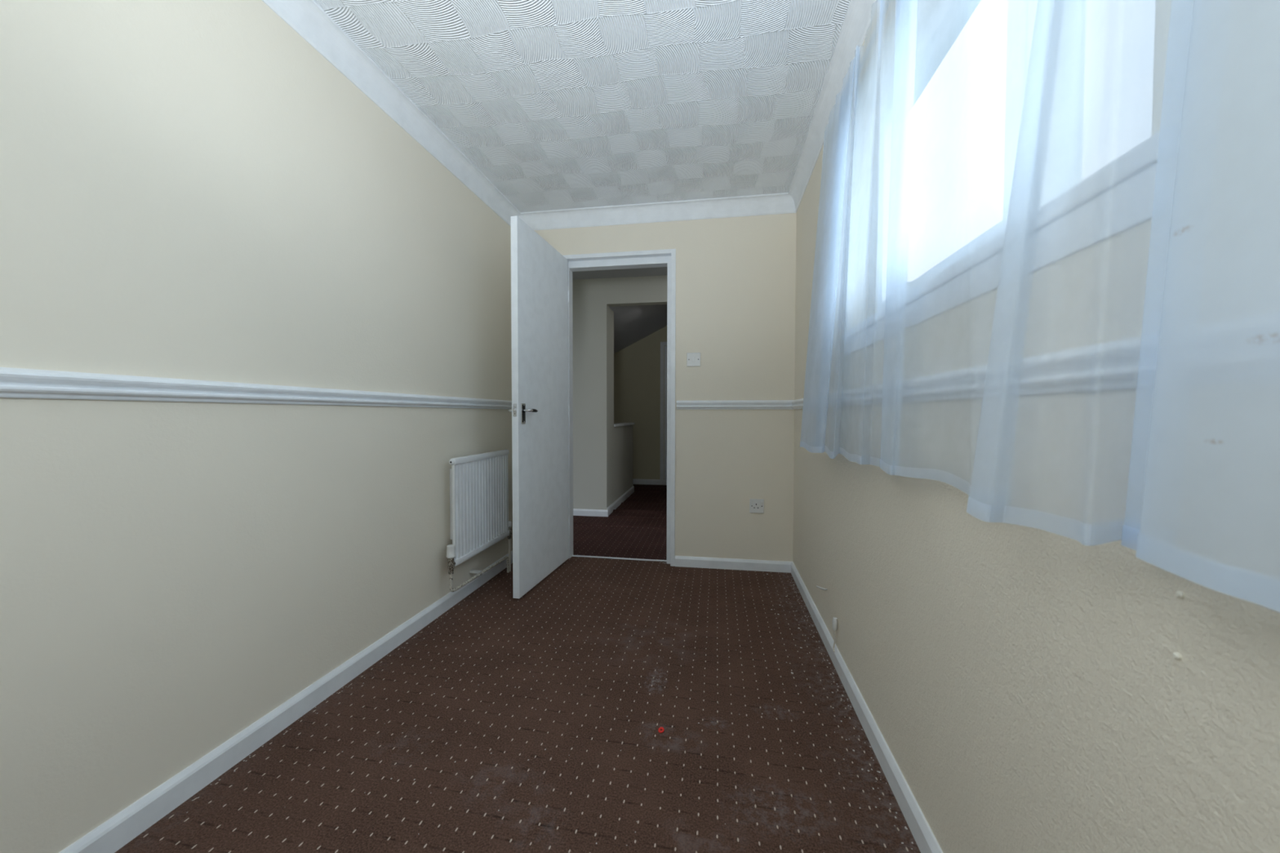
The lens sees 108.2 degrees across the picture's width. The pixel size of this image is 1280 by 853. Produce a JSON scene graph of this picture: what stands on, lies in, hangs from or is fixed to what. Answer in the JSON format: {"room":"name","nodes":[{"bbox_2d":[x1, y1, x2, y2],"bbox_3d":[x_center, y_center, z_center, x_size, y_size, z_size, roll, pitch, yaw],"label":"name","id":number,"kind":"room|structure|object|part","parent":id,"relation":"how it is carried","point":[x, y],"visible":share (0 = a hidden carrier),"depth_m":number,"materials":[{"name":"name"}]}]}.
{"room":"empty bedroom","nodes":[
{"label":"empty bedroom","id":0,"kind":"room"},
{"bbox_2d":[0,0,512,852],"bbox_3d":[-1.153,-0.182,1.458,0.090,2.395,3.587,0,2,9],"label":"wall","id":1,"kind":"structure","parent":0,"point":[190,189],"depth_m":1.21,"materials":[{"name":"beige paint"}]},
{"bbox_2d":[0,367,511,408],"bbox_3d":[-1.097,-0.098,1.451,0.023,0.057,3.407,0,2,9],"label":"trim","id":2,"kind":"structure","parent":1,"relation":"attached to","point":[19,383],"depth_m":1.17,"materials":[{"name":"white paint"}]},
{"bbox_2d":[58,551,512,852],"bbox_3d":[-1.102,0.905,1.478,0.016,0.082,3.407,0,2,9],"label":"baseboard","id":3,"kind":"structure","parent":1,"relation":"attached to","point":[122,828],"depth_m":1.31,"materials":[{"name":"white paint"}]},
{"bbox_2d":[262,0,520,226],"bbox_3d":[-1.079,-1.308,1.416,0.056,0.100,3.407,0,2,9],"label":"trim","id":4,"kind":"structure","parent":1,"relation":"attached to","point":[307,18],"depth_m":1.82,"materials":[{"name":"white paint"}]},
{"bbox_2d":[446,449,511,591],"bbox_3d":[-0.884,0.530,2.557,0.086,0.766,0.677,0,2,9],"label":"radiator","id":5,"kind":"object","parent":1,"relation":"attached to","point":[479,482],"visible":1,"depth_m":2.47,"materials":[{"name":"metal"}]},
{"bbox_3d":[-0.863,0.411,2.546,0.025,0.468,0.585,0,2,9],"label":"fluted panel","id":6,"kind":"part","parent":5,"relation":"part of","materials":[{"name":"metal"}]},
{"bbox_2d":[115,484,920,852],"bbox_3d":[-0.157,0.927,3.051,3.300,0.095,6.917,0,2,9],"label":"floor","id":7,"kind":"structure","parent":0,"point":[682,784],"depth_m":1.39,"materials":[{"name":"brown carpet"}]},
{"bbox_2d":[186,561,913,849],"bbox_3d":[-0.104,0.919,2.034,1.765,0.003,2.109,0,2,9],"label":"carpet","id":8,"kind":"object","parent":7,"relation":"on","point":[905,827],"visible":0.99,"depth_m":1.44,"materials":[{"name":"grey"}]},
{"bbox_2d":[572,555,666,561],"bbox_3d":[-0.143,0.888,3.120,0.656,0.013,0.020,0,2,10],"label":"threshold strip","id":9,"kind":"object","parent":7,"relation":"on","point":[654,560],"visible":0.88,"depth_m":3.11,"materials":[{"name":"white paint"}]},
{"bbox_2d":[657,727,664,733],"bbox_3d":[0.066,0.934,1.427,0.018,0.010,0.019,-1,2,-37],"label":"ring","id":10,"kind":"object","parent":7,"relation":"on","point":[660,728],"visible":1,"depth_m":1.42,"materials":[{"name":"red"}]},
{"bbox_2d":[314,0,849,212],"bbox_3d":[-0.174,-1.393,1.238,2.099,0.080,3.557,0,2,9],"label":"ceiling","id":11,"kind":"structure","parent":0,"point":[560,104],"depth_m":1.85,"materials":[{"name":"white paint"}]},
{"bbox_2d":[572,275,666,510],"bbox_3d":[0.074,-0.276,4.402,3.300,2.310,0.100,0,2,9],"label":"wall","id":12,"kind":"structure","parent":0,"point":[592,299],"depth_m":4.44,"materials":[{"name":"paint"}]},
{"bbox_2d":[573,508,608,516],"bbox_3d":[-0.935,0.830,4.541,1.276,0.068,0.014,0,2,9],"label":"baseboard","id":13,"kind":"structure","parent":12,"relation":"attached to","point":[576,512],"depth_m":4.46,"materials":[{"name":"white paint"}]},
{"bbox_2d":[572,266,666,279],"bbox_3d":[-0.028,-1.426,3.753,3.300,0.078,1.353,0,2,9],"label":"ceiling","id":14,"kind":"structure","parent":0,"point":[659,271],"depth_m":4.23,"materials":[{"name":"paint"}]},
{"bbox_2d":[608,307,632,506],"bbox_3d":[-0.243,-0.297,5.169,0.102,2.310,1.310,0,2,9],"label":"wall","id":15,"kind":"structure","parent":0,"point":[620,437],"depth_m":4.85,"materials":[{"name":"paint"}]},
{"bbox_2d":[606,485,634,515],"bbox_3d":[-0.197,0.807,5.133,0.014,0.085,1.424,0,2,9],"label":"baseboard","id":16,"kind":"structure","parent":15,"relation":"attached to","point":[617,503],"depth_m":4.98,"materials":[{"name":"white paint"}]},
{"bbox_2d":[613,422,634,426],"bbox_3d":[-0.224,-0.022,5.292,0.133,0.023,1.125,0,2,9],"label":"handrail cap","id":17,"kind":"object","parent":15,"relation":"attached to","point":[619,424],"visible":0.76,"depth_m":5.17,"materials":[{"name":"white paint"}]},
{"bbox_2d":[608,304,666,353],"bbox_3d":[-0.374,-1.094,5.489,2.050,1.077,1.940,0,2,9],"label":"ceiling","id":18,"kind":"structure","parent":0,"point":[633,323],"depth_m":5.54,"materials":[{"name":"paint"}]},
{"bbox_2d":[613,325,666,479],"bbox_3d":[0.113,-0.486,6.458,2.900,2.620,0.100,0,2,9],"label":"wall","id":19,"kind":"structure","parent":0,"point":[637,366],"depth_m":6.43,"materials":[{"name":"paint"}]},
{"bbox_2d":[632,479,666,484],"bbox_3d":[-0.263,0.772,6.497,1.960,0.082,0.014,0,2,9],"label":"baseboard","id":20,"kind":"structure","parent":19,"relation":"attached to","point":[644,482],"depth_m":6.43,"materials":[{"name":"white paint"}]},
{"bbox_2d":[660,342,666,484],"bbox_3d":[0.492,-0.175,6.346,0.432,1.965,0.017,0,2,9],"label":"door","id":21,"kind":"structure","parent":19,"relation":"in","point":[662,344],"depth_m":6.37,"materials":[{"name":"white paint"}]},
{"bbox_2d":[533,213,796,561],"bbox_3d":[0.067,-0.222,3.032,1.799,2.395,0.100,0,2,9],"label":"wall","id":22,"kind":"structure","parent":0,"point":[735,277],"depth_m":2.90,"materials":[{"name":"beige paint"}]},
{"bbox_2d":[508,215,569,598],"bbox_3d":[-0.570,-0.098,2.734,0.139,1.976,0.716,0,2,13],"label":"door","id":23,"kind":"structure","parent":22,"relation":"in","point":[540,294],"depth_m":2.63,"materials":[{"name":"white paint"}]},
{"bbox_3d":[-0.647,-0.085,2.396,0.020,0.066,0.003,0,2,13],"label":"latch plate","id":24,"kind":"part","parent":23,"relation":"part of","materials":[{"name":"silver metal"}]},
{"bbox_3d":[-0.615,-0.068,2.438,0.006,0.107,0.042,0,2,13],"label":"plate","id":25,"kind":"part","parent":23,"relation":"part of","materials":[{"name":"silver metal"}]},
{"bbox_2d":[563,248,675,566],"bbox_3d":[-0.139,-0.115,3.069,0.755,2.018,0.124,0,2,9],"label":"trim","id":26,"kind":"structure","parent":22,"relation":"attached to","point":[667,257],"depth_m":3.00,"materials":[{"name":"white paint"}]},
{"bbox_2d":[518,192,795,230],"bbox_3d":[0.055,-1.347,2.925,1.799,0.100,0.056,0,2,9],"label":"trim","id":27,"kind":"structure","parent":22,"relation":"attached to","point":[772,203],"depth_m":2.92,"materials":[{"name":"white paint"}]},
{"bbox_2d":[686,352,700,366],"bbox_3d":[0.339,-0.423,2.924,0.086,0.086,0.014,0,2,9],"label":"light switch","id":28,"kind":"object","parent":22,"relation":"attached to","point":[693,359],"visible":1,"depth_m":2.92,"materials":[{"name":"white plastic"}]},
{"bbox_2d":[675,555,791,573],"bbox_3d":[0.584,0.871,2.918,0.729,0.076,0.014,0,2,9],"label":"baseboard","id":29,"kind":"structure","parent":22,"relation":"attached to","point":[680,561],"depth_m":2.91,"materials":[{"name":"white paint"}]},
{"bbox_2d":[675,400,793,409],"bbox_3d":[0.588,-0.135,2.886,0.722,0.057,0.023,0,2,9],"label":"trim","id":30,"kind":"structure","parent":22,"relation":"attached to","point":[711,404],"depth_m":2.88,"materials":[{"name":"white paint"}]},
{"bbox_2d":[749,498,764,513],"bbox_3d":[0.727,0.495,2.884,0.086,0.086,0.014,0,2,9],"label":"wall socket","id":31,"kind":"object","parent":22,"relation":"attached to","point":[756,505],"visible":1,"depth_m":2.88,"materials":[{"name":"white plastic"}]},
{"bbox_2d":[792,0,1279,852],"bbox_3d":[0.765,-0.171,1.139,0.200,2.395,3.587,0,2,9],"label":"wall","id":32,"kind":"structure","parent":0,"point":[1025,686],"depth_m":0.70,"materials":[{"name":"beige paint"}]},
{"bbox_2d":[788,0,876,213],"bbox_3d":[0.640,-1.299,1.130,0.056,0.100,3.407,0,2,9],"label":"trim","id":33,"kind":"structure","parent":32,"relation":"attached to","point":[856,23],"depth_m":1.81,"materials":[{"name":"white paint"}]},
{"bbox_2d":[831,617,837,652],"bbox_3d":[0.756,0.807,1.796,0.020,0.125,0.031,0,2,9],"label":"outlet","id":34,"kind":"object","parent":32,"relation":"attached to","point":[834,620],"visible":1,"depth_m":1.79,"materials":[{"name":"white plastic"}]},
{"bbox_2d":[791,561,942,852],"bbox_3d":[0.658,0.916,1.186,0.014,0.078,3.407,0,2,9],"label":"baseboard","id":35,"kind":"structure","parent":32,"relation":"attached to","point":[925,839],"depth_m":1.32,"materials":[{"name":"white paint"}]},
{"bbox_2d":[842,0,891,113],"bbox_3d":[0.580,-1.127,0.685,0.027,0.022,2.040,0,2,9],"label":"track","id":36,"kind":"object","parent":32,"relation":"attached to","point":[886,3],"visible":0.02,"depth_m":1.33,"materials":[{"name":"white plastic"}]},
{"bbox_2d":[800,0,1048,505],"bbox_3d":[0.605,-0.517,1.270,0.086,1.244,1.420,0,2,8],"label":"curtain","id":37,"kind":"object","parent":36,"relation":"hanging from","point":[910,200],"visible":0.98,"depth_m":1.02,"materials":[{"name":"white fabric"}]},
{"bbox_2d":[966,0,1187,551],"bbox_3d":[0.486,-0.496,0.476,0.073,1.244,0.284,0,2,-9],"label":"curtain","id":38,"kind":"object","parent":36,"relation":"hanging from","point":[1117,428],"visible":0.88,"depth_m":0.51,"materials":[{"name":"white fabric"}]},
{"bbox_2d":[1135,0,1279,612],"bbox_3d":[0.412,-0.485,0.053,0.052,1.244,0.732,0,2,9],"label":"curtain","id":39,"kind":"object","parent":36,"relation":"hanging from","point":[1211,513],"visible":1,"depth_m":0.36,"materials":[{"name":"white fabric"}]},
{"bbox_2d":[791,332,1159,409],"bbox_3d":[0.655,-0.089,1.160,0.023,0.057,3.407,0,2,9],"label":"trim","id":40,"kind":"structure","parent":32,"relation":"attached to","point":[1031,375],"depth_m":0.61,"materials":[{"name":"white paint"}]},
{"bbox_2d":[843,0,1175,355],"bbox_3d":[0.735,-0.677,1.077,0.174,0.870,1.260,0,2,9],"label":"window","id":41,"kind":"structure","parent":32,"relation":"in","point":[1128,206],"depth_m":0.84,"materials":[{"name":"plastic"}]},
{"bbox_3d":[0.760,-0.405,1.342,0.034,0.034,0.126,0,2,-8],"label":"handle","id":42,"kind":"part","parent":41,"relation":"part of","materials":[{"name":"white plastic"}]},
{"bbox_3d":[0.789,-0.719,1.067,0.065,0.785,1.200,0,2,9],"label":"frame","id":43,"kind":"part","parent":41,"relation":"part of","materials":[{"name":"plastic"}]},
{"bbox_3d":[0.704,-0.314,1.091,0.111,0.030,1.260,0,2,9],"label":"sill","id":44,"kind":"part","parent":41,"relation":"part of","materials":[{"name":"white paint"}]},
{"bbox_2d":[1172,652,1181,660],"bbox_3d":[0.551,0.235,0.474,0.008,0.007,0.007,0,2,9],"label":"plug","id":45,"kind":"object","parent":32,"relation":"attached to","point":[1176,655],"visible":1,"depth_m":0.47,"materials":[{"name":"white plastic"}]},
{"bbox_2d":[1175,591,1184,598],"bbox_3d":[0.551,0.171,0.472,0.008,0.007,0.007,0,2,9],"label":"plug","id":46,"kind":"object","parent":32,"relation":"attached to","point":[1180,594],"visible":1,"depth_m":0.47,"materials":[{"name":"white plastic"}]}
]}

